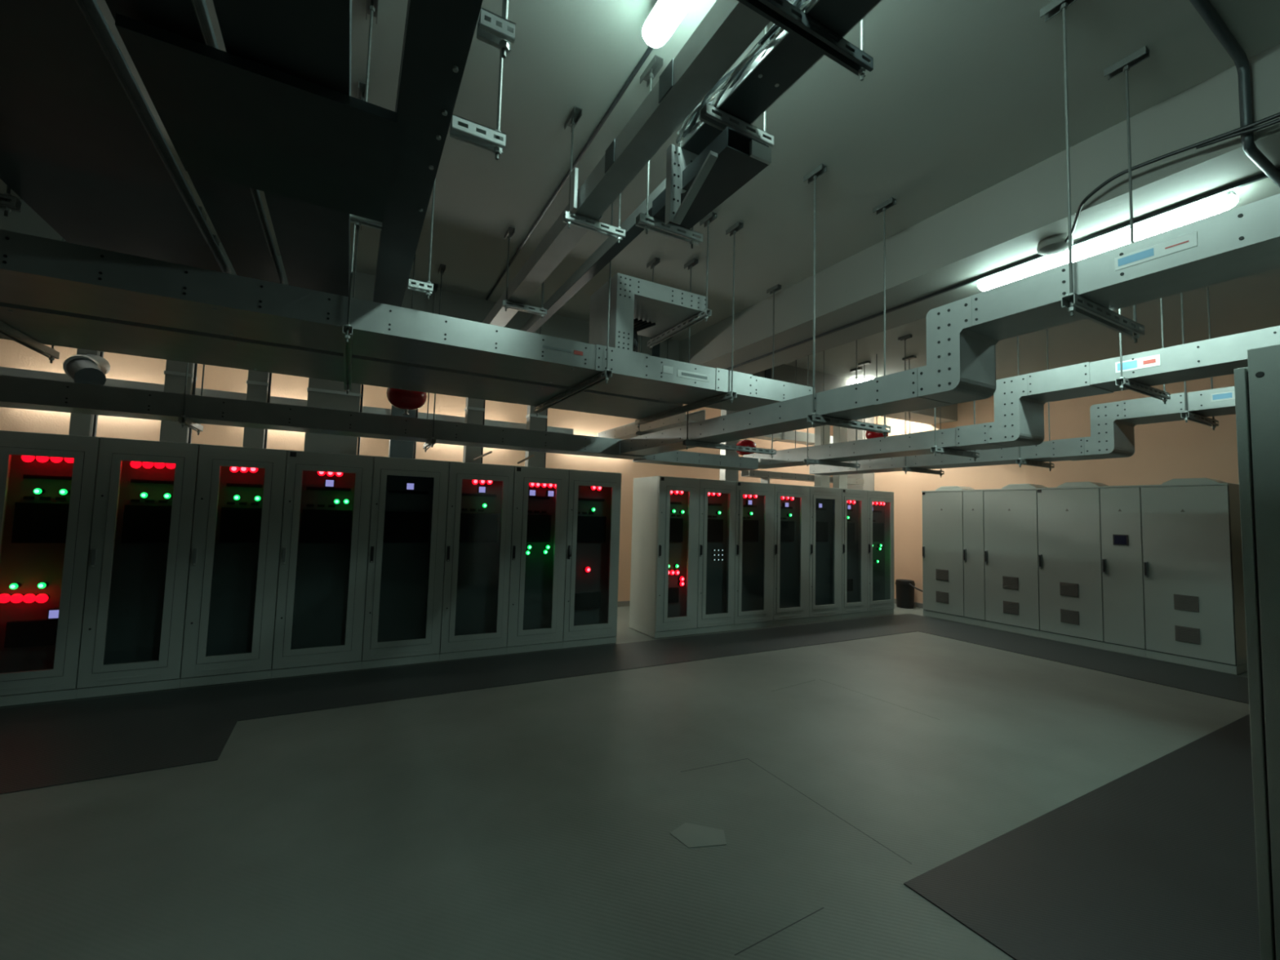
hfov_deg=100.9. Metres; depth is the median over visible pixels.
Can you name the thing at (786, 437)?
ventilation duct
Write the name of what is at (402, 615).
tall cabinet
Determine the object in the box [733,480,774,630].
tall cabinet
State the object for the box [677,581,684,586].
lamp
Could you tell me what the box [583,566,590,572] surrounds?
lamp
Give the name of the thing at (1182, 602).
vent grille
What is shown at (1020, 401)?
cable tray
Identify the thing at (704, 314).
hanger
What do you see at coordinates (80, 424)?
duct
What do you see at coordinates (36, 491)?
lamp
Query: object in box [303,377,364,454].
duct
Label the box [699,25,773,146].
hanger
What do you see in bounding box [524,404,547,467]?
duct
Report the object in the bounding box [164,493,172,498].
lamp
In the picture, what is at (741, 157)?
cable tray
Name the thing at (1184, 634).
vent grille
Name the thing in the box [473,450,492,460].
strut
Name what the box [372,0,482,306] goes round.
cable trunking
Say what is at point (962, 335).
cable tray
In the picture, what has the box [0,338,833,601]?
wall
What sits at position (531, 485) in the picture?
lamp
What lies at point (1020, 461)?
hanger
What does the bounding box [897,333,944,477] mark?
hanger
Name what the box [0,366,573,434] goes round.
cable trunking
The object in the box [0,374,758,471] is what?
cable trunking
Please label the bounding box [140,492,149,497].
lamp
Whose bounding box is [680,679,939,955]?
trim
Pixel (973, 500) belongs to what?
tall cabinet
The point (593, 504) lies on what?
tall cabinet
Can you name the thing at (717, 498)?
tall cabinet
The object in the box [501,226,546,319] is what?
hanger
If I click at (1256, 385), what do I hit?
tall cabinet
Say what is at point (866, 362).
rod
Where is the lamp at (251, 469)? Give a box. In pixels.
[248,467,258,472]
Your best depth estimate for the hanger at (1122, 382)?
3.58 m
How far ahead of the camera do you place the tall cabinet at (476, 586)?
5.83 m
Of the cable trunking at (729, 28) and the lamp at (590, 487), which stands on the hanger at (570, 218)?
the cable trunking at (729, 28)
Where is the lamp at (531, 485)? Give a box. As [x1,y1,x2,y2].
[528,482,534,487]
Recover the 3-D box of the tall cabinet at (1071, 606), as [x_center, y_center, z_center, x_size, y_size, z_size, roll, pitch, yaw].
[6.138,1.136,7.378,0.720,2.194,0.725,4,-4,-29]
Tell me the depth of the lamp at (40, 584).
4.20 m
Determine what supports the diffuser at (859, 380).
attached to the light at (860, 380)
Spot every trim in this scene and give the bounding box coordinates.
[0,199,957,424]
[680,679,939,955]
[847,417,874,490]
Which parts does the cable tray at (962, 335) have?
joint plate, bend plate, bend plate, joint plate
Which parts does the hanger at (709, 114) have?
threaded rod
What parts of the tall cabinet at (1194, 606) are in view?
handle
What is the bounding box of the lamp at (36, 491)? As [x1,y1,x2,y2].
[33,488,44,493]
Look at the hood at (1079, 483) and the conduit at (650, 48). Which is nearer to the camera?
the conduit at (650, 48)
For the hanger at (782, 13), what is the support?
hanging from the ceiling
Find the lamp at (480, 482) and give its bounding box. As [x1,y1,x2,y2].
[478,480,485,484]
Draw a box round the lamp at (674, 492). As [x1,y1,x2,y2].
[672,490,678,494]
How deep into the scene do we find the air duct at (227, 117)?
1.58 m
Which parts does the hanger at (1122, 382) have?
threaded rod, threaded rod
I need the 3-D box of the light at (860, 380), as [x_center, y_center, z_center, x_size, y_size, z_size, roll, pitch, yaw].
[3.776,-1.482,8.276,1.200,0.085,0.120,4,-4,-29]
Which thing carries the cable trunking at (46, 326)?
on the hanger at (739, 225)
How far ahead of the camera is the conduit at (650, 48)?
3.10 m
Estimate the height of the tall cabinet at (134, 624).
2.094 m
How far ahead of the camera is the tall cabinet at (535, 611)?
6.15 m
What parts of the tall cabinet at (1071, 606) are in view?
handle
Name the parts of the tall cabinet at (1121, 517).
handle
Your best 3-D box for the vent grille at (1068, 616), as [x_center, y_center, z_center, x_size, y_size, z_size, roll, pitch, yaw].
[5.823,1.854,7.168,0.012,0.180,0.210,4,-4,-29]
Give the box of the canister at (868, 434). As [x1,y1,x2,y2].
[865,428,888,439]
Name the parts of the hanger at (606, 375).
threaded rod, threaded rod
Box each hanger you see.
[0,186,22,216]
[0,238,64,363]
[177,206,219,435]
[342,80,368,394]
[350,0,382,231]
[407,177,435,298]
[422,263,445,452]
[449,0,506,159]
[476,0,515,58]
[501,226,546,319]
[533,202,613,416]
[562,106,625,243]
[635,54,702,248]
[635,221,743,427]
[635,335,672,435]
[646,211,716,350]
[682,257,781,457]
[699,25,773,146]
[737,0,873,80]
[803,163,896,438]
[804,340,859,471]
[865,354,888,439]
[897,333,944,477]
[930,400,979,461]
[1015,328,1053,471]
[1040,0,1150,342]
[1115,297,1170,404]
[1180,286,1218,430]
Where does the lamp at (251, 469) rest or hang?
attached to the tall cabinet at (229, 628)
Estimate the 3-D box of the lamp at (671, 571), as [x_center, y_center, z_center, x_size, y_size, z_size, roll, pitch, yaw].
[0.425,1.238,7.087,0.068,0.068,0.084,4,-4,-29]
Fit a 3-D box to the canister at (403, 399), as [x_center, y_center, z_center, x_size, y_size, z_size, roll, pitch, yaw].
[-1.950,-0.709,4.424,0.310,0.242,0.310,4,-4,-29]
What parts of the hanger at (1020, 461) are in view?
threaded rod, threaded rod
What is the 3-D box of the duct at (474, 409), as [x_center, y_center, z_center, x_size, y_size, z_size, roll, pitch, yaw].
[-1.945,-0.810,6.227,0.221,1.285,0.170,4,-4,-29]
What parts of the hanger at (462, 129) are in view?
threaded rod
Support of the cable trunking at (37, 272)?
on the hanger at (739, 225)
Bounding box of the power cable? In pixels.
[1065,112,1279,243]
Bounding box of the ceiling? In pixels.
[0,0,1279,380]
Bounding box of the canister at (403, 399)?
[386,387,426,410]
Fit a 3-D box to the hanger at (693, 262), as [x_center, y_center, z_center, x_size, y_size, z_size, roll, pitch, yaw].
[0.825,-1.031,4.692,1.000,1.610,0.150,4,-4,-29]
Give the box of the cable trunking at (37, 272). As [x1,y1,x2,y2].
[0,229,813,412]
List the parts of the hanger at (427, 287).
threaded rod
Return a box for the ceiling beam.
[679,43,1279,374]
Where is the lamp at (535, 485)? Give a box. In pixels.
[533,483,540,487]
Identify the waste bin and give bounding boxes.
[894,579,915,608]
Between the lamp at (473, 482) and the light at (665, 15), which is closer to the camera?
the light at (665, 15)
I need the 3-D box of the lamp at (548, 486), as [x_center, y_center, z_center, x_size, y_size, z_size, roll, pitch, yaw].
[-1.072,0.062,6.285,0.068,0.068,0.084,4,-4,-29]
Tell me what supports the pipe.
attached to the ceiling
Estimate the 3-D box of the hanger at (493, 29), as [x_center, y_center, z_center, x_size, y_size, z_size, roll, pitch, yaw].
[-0.337,-1.563,1.321,0.084,1.050,0.150,4,-4,-29]
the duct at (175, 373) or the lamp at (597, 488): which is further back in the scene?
the lamp at (597, 488)
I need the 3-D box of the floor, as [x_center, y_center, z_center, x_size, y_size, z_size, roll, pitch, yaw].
[0.376,1.725,1.094,16.900,0.100,14.700,4,-4,-29]
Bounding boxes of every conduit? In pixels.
[485,45,653,300]
[724,167,1279,369]
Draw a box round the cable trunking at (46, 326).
[0,302,683,419]
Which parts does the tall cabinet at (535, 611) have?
handle, mounting plate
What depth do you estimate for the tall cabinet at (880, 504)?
9.11 m
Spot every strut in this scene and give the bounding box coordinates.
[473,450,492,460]
[516,454,533,463]
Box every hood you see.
[935,485,974,490]
[1001,484,1046,488]
[1057,481,1107,487]
[1160,477,1227,484]
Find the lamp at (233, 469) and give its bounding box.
[230,466,239,472]
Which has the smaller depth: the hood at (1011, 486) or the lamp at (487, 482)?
the lamp at (487, 482)
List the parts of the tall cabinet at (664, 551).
handle, door, mounting plate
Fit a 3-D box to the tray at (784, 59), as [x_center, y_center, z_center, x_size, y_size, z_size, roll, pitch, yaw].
[1.328,-1.551,0.393,0.170,0.032,4.470,4,-4,-29]
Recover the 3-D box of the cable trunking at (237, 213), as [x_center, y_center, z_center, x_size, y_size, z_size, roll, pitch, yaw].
[-0.620,-1.224,0.267,0.196,0.098,6.160,4,-4,-29]
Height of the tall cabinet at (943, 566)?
2.194 m
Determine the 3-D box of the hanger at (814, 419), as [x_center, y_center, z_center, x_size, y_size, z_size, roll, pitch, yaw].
[1.357,-1.100,3.399,0.720,1.610,0.150,4,-4,-29]
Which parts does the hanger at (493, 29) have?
threaded rod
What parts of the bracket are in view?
plate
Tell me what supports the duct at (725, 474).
on the tall cabinet at (755, 501)
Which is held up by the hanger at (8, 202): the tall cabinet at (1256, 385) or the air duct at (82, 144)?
the air duct at (82, 144)
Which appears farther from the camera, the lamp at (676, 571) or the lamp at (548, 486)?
the lamp at (676, 571)
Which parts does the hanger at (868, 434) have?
suspension rod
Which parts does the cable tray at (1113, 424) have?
joint plate, bend plate, joint plate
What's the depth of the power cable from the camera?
2.48 m
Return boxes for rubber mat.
[0,618,917,794]
[862,613,1248,703]
[903,714,1260,959]
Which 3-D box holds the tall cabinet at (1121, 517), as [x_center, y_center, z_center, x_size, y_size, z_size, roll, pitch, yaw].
[6.411,1.149,6.879,0.720,2.119,0.410,4,-4,-29]
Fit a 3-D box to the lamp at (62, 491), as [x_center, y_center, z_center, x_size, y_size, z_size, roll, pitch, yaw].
[-4.677,0.098,4.297,0.048,0.048,0.076,4,-4,-29]
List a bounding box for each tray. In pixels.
[519,0,882,333]
[588,272,707,351]
[598,409,705,439]
[619,193,1279,455]
[652,126,771,229]
[680,0,882,155]
[741,470,864,484]
[742,325,1279,468]
[808,386,1235,475]
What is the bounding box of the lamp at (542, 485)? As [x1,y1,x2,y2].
[540,483,546,487]
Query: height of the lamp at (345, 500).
0.048 m
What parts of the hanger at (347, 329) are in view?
threaded rod, threaded rod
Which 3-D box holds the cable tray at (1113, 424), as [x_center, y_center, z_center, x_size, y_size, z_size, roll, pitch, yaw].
[4.446,-0.456,4.021,0.412,0.434,7.900,4,-4,-29]
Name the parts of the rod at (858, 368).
rod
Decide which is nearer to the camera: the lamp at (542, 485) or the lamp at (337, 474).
the lamp at (337, 474)
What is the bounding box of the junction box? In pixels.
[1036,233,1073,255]
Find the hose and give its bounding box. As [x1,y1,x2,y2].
[909,583,922,591]
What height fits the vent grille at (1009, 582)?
0.180 m
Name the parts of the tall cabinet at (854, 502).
handle, mounting plate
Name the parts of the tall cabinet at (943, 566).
handle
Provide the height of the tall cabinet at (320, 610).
2.094 m
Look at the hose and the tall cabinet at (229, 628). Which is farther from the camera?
the hose
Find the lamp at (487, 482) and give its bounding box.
[485,480,492,484]
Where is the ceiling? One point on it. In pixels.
(959, 99)
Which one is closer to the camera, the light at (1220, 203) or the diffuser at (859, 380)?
the light at (1220, 203)
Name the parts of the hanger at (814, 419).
threaded rod, threaded rod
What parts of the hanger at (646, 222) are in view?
threaded rod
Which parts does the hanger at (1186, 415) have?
threaded rod, threaded rod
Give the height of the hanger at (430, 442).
1.625 m
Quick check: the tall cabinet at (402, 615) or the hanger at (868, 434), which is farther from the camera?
the hanger at (868, 434)
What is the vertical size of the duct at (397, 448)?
1.285 m
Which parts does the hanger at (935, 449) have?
threaded rod, threaded rod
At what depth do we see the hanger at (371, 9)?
2.24 m
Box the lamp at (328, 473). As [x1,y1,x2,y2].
[326,471,334,476]
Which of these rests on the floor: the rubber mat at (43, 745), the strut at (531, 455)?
the rubber mat at (43, 745)
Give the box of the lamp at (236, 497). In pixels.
[233,494,240,500]
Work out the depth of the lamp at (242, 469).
4.85 m
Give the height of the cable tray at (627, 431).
0.140 m
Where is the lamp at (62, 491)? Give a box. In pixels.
[59,488,70,494]
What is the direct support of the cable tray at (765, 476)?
on the tall cabinet at (792, 502)
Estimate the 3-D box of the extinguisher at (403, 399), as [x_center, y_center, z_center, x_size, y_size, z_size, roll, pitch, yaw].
[-1.935,-1.237,4.458,0.310,1.381,0.310,4,-4,-29]
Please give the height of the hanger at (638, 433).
1.280 m
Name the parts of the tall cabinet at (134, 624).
handle, mounting plate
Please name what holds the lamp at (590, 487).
attached to the tall cabinet at (593, 504)
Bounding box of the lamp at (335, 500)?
[333,498,339,503]
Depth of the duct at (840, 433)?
9.15 m
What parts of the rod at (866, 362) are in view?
rod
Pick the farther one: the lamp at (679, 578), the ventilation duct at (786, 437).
the ventilation duct at (786, 437)
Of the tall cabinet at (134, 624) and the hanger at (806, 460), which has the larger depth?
the hanger at (806, 460)
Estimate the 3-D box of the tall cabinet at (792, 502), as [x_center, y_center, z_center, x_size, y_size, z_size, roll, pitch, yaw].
[2.130,1.135,8.287,0.728,2.094,0.744,4,-4,-29]
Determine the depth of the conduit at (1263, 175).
3.46 m
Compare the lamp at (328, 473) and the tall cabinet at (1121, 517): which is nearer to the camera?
the lamp at (328, 473)
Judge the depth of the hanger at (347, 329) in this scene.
2.80 m
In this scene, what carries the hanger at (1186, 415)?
hanging from the ceiling
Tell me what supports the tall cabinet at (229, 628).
on the floor
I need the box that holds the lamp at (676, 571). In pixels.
[674,569,679,574]
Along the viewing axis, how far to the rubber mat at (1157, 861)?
2.42 m
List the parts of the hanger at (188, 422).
threaded rod, threaded rod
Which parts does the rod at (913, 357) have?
rod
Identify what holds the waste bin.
on the floor
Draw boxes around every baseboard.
[617,600,630,606]
[893,598,923,608]
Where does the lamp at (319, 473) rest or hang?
attached to the tall cabinet at (320, 610)
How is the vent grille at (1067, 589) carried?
attached to the tall cabinet at (1071, 606)
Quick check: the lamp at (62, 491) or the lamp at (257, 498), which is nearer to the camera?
the lamp at (62, 491)
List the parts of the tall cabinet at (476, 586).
handle, mounting plate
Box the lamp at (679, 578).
[677,576,684,581]
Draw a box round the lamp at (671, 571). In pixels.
[669,569,674,574]
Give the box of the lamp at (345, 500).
[343,498,349,503]
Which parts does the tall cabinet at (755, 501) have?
handle, mounting plate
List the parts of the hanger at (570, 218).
threaded rod, upright plate, angle bracket, threaded rod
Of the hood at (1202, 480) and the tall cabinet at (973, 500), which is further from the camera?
the tall cabinet at (973, 500)
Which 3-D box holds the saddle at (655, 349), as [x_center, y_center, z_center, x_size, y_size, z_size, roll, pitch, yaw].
[0.193,-1.547,6.403,0.120,0.295,0.020,4,-4,-29]
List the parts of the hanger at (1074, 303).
threaded rod, threaded rod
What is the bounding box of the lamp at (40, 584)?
[37,582,48,588]
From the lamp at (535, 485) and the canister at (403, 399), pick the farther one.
the lamp at (535, 485)
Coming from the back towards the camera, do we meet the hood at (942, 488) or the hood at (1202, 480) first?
the hood at (942, 488)
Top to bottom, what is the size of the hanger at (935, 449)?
1.600 m
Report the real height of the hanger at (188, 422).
1.625 m
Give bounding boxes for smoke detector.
[62,354,110,385]
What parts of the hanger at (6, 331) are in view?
threaded rod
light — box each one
[641,0,695,48]
[853,376,871,382]
[977,191,1238,291]
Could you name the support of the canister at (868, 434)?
on the hanger at (868, 434)
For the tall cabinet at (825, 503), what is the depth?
8.46 m
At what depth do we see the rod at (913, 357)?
6.90 m
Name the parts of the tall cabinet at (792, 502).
mounting plate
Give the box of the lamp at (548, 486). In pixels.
[546,484,552,488]
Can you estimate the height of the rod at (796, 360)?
1.390 m
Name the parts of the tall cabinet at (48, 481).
mounting plate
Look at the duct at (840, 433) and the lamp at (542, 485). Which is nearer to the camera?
the lamp at (542, 485)
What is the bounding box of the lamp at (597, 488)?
[595,486,601,490]
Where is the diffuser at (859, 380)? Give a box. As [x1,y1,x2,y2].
[853,378,866,382]
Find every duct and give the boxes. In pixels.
[0,0,231,274]
[68,348,104,436]
[115,13,397,222]
[159,360,197,443]
[242,369,271,448]
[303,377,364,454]
[388,404,417,458]
[462,397,485,463]
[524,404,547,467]
[720,409,739,481]
[750,431,833,445]
[814,425,830,487]
[832,426,847,488]
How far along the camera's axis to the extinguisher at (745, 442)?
7.08 m
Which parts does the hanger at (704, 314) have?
threaded rod, threaded rod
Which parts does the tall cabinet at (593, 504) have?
handle, mounting plate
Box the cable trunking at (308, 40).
[213,0,351,297]
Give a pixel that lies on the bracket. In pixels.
(678, 158)
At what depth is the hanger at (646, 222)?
2.55 m
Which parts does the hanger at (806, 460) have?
threaded rod, threaded rod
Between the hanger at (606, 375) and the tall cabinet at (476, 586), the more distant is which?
the tall cabinet at (476, 586)
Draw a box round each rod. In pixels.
[795,360,796,448]
[822,351,824,444]
[849,367,862,439]
[857,360,871,439]
[902,355,916,433]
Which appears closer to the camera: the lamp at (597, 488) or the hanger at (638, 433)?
the hanger at (638, 433)
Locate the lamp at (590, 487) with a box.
[589,486,595,489]
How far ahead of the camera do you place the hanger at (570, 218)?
2.88 m
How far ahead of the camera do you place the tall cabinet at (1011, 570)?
7.83 m
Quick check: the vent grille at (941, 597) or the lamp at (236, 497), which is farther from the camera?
the vent grille at (941, 597)
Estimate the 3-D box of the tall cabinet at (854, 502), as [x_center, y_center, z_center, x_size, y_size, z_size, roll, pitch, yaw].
[3.351,1.212,8.957,0.622,2.094,0.744,4,-4,-29]
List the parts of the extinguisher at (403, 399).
suspension rod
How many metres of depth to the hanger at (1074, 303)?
2.20 m
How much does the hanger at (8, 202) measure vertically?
1.050 m
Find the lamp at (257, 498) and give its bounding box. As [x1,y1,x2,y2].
[254,495,261,501]
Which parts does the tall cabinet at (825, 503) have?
handle, mounting plate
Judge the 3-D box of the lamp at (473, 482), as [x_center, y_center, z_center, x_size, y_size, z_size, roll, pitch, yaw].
[-1.832,0.018,5.867,0.068,0.068,0.084,4,-4,-29]
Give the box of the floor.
[0,603,1249,959]
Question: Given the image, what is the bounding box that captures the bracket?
[664,143,717,225]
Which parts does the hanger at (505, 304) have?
threaded rod, threaded rod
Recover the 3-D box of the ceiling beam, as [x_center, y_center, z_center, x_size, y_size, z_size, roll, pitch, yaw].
[3.708,-1.773,1.535,0.770,0.420,11.950,4,-4,-29]
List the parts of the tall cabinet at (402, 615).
handle, mounting plate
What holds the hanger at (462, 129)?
hanging from the ceiling
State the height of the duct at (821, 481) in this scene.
1.285 m
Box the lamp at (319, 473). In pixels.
[317,471,325,475]
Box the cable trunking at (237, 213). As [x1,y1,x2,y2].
[105,0,284,284]
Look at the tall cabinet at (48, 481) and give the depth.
4.20 m
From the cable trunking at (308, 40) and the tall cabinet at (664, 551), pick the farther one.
the tall cabinet at (664, 551)
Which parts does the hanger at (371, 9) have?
threaded rod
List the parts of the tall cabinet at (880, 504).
handle, mounting plate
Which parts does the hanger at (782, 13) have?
threaded rod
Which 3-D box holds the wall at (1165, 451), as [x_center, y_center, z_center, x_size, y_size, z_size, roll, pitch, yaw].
[7.890,0.277,5.315,0.150,3.750,14.700,4,-4,-29]
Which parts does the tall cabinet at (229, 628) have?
handle, mounting plate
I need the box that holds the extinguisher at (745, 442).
[735,438,756,455]
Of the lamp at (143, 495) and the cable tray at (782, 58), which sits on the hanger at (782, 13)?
the cable tray at (782, 58)
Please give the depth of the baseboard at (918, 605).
9.84 m
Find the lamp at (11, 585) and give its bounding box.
[8,582,21,589]
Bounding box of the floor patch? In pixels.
[670,822,726,848]
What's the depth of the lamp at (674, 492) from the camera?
7.15 m
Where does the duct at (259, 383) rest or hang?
on the tall cabinet at (229, 628)
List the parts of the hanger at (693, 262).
threaded rod, threaded rod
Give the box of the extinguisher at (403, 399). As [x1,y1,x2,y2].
[386,254,426,414]
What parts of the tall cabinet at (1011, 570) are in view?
handle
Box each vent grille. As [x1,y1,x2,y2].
[935,568,948,581]
[935,591,948,604]
[1002,575,1018,590]
[1003,600,1018,615]
[1059,582,1078,597]
[1060,608,1079,625]
[1173,594,1199,612]
[1174,625,1200,644]
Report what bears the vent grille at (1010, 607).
attached to the tall cabinet at (1011, 570)
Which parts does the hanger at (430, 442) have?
threaded rod, threaded rod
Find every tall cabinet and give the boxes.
[0,430,100,706]
[75,437,199,698]
[179,444,287,688]
[271,449,373,678]
[360,456,448,669]
[439,461,514,661]
[506,466,568,654]
[562,469,621,648]
[629,475,699,638]
[696,478,736,634]
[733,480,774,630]
[772,484,809,626]
[808,486,841,622]
[840,488,867,619]
[866,489,894,616]
[921,485,974,622]
[962,488,986,626]
[982,484,1046,637]
[1036,481,1107,649]
[1099,484,1146,657]
[1139,477,1247,675]
[1233,344,1279,959]
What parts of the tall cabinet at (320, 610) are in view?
handle, mounting plate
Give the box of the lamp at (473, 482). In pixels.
[471,480,478,484]
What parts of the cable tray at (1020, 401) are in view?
joint plate, bend plate, bend plate, joint plate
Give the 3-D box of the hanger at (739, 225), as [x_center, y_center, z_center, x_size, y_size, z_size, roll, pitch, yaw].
[0.344,-1.196,4.526,0.044,1.330,1.570,4,-4,-29]
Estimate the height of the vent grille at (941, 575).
0.180 m
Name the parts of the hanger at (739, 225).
threaded rod, threaded rod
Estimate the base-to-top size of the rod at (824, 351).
1.390 m
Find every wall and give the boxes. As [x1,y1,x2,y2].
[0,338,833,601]
[874,373,1239,603]
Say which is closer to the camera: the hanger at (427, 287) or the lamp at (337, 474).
the hanger at (427, 287)
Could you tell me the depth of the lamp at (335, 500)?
5.19 m
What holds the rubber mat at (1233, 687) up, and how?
on the floor
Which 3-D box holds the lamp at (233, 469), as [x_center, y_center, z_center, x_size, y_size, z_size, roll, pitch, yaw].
[-3.708,-0.101,4.838,0.068,0.068,0.084,4,-4,-29]
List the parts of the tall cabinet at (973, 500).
handle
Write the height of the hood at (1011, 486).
0.075 m
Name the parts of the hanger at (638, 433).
threaded rod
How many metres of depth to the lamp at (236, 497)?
4.82 m
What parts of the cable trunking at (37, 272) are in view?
joint plate, joint plate, joint plate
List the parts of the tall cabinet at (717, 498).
handle, mounting plate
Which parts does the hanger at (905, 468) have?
threaded rod, threaded rod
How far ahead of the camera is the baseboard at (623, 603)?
9.10 m
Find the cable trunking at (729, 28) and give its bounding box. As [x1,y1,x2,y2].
[481,0,788,327]
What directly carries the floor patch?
on the floor
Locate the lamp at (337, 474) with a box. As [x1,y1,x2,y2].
[335,472,342,476]
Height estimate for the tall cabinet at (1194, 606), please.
2.194 m
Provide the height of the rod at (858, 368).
1.390 m
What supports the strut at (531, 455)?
on the tall cabinet at (535, 611)
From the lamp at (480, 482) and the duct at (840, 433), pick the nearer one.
the lamp at (480, 482)
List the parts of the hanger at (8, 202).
threaded rod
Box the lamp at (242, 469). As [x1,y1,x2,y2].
[239,466,248,472]
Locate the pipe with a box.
[1189,0,1279,187]
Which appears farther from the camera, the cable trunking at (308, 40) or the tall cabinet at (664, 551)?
the tall cabinet at (664, 551)
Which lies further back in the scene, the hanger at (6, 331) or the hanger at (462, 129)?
the hanger at (6, 331)

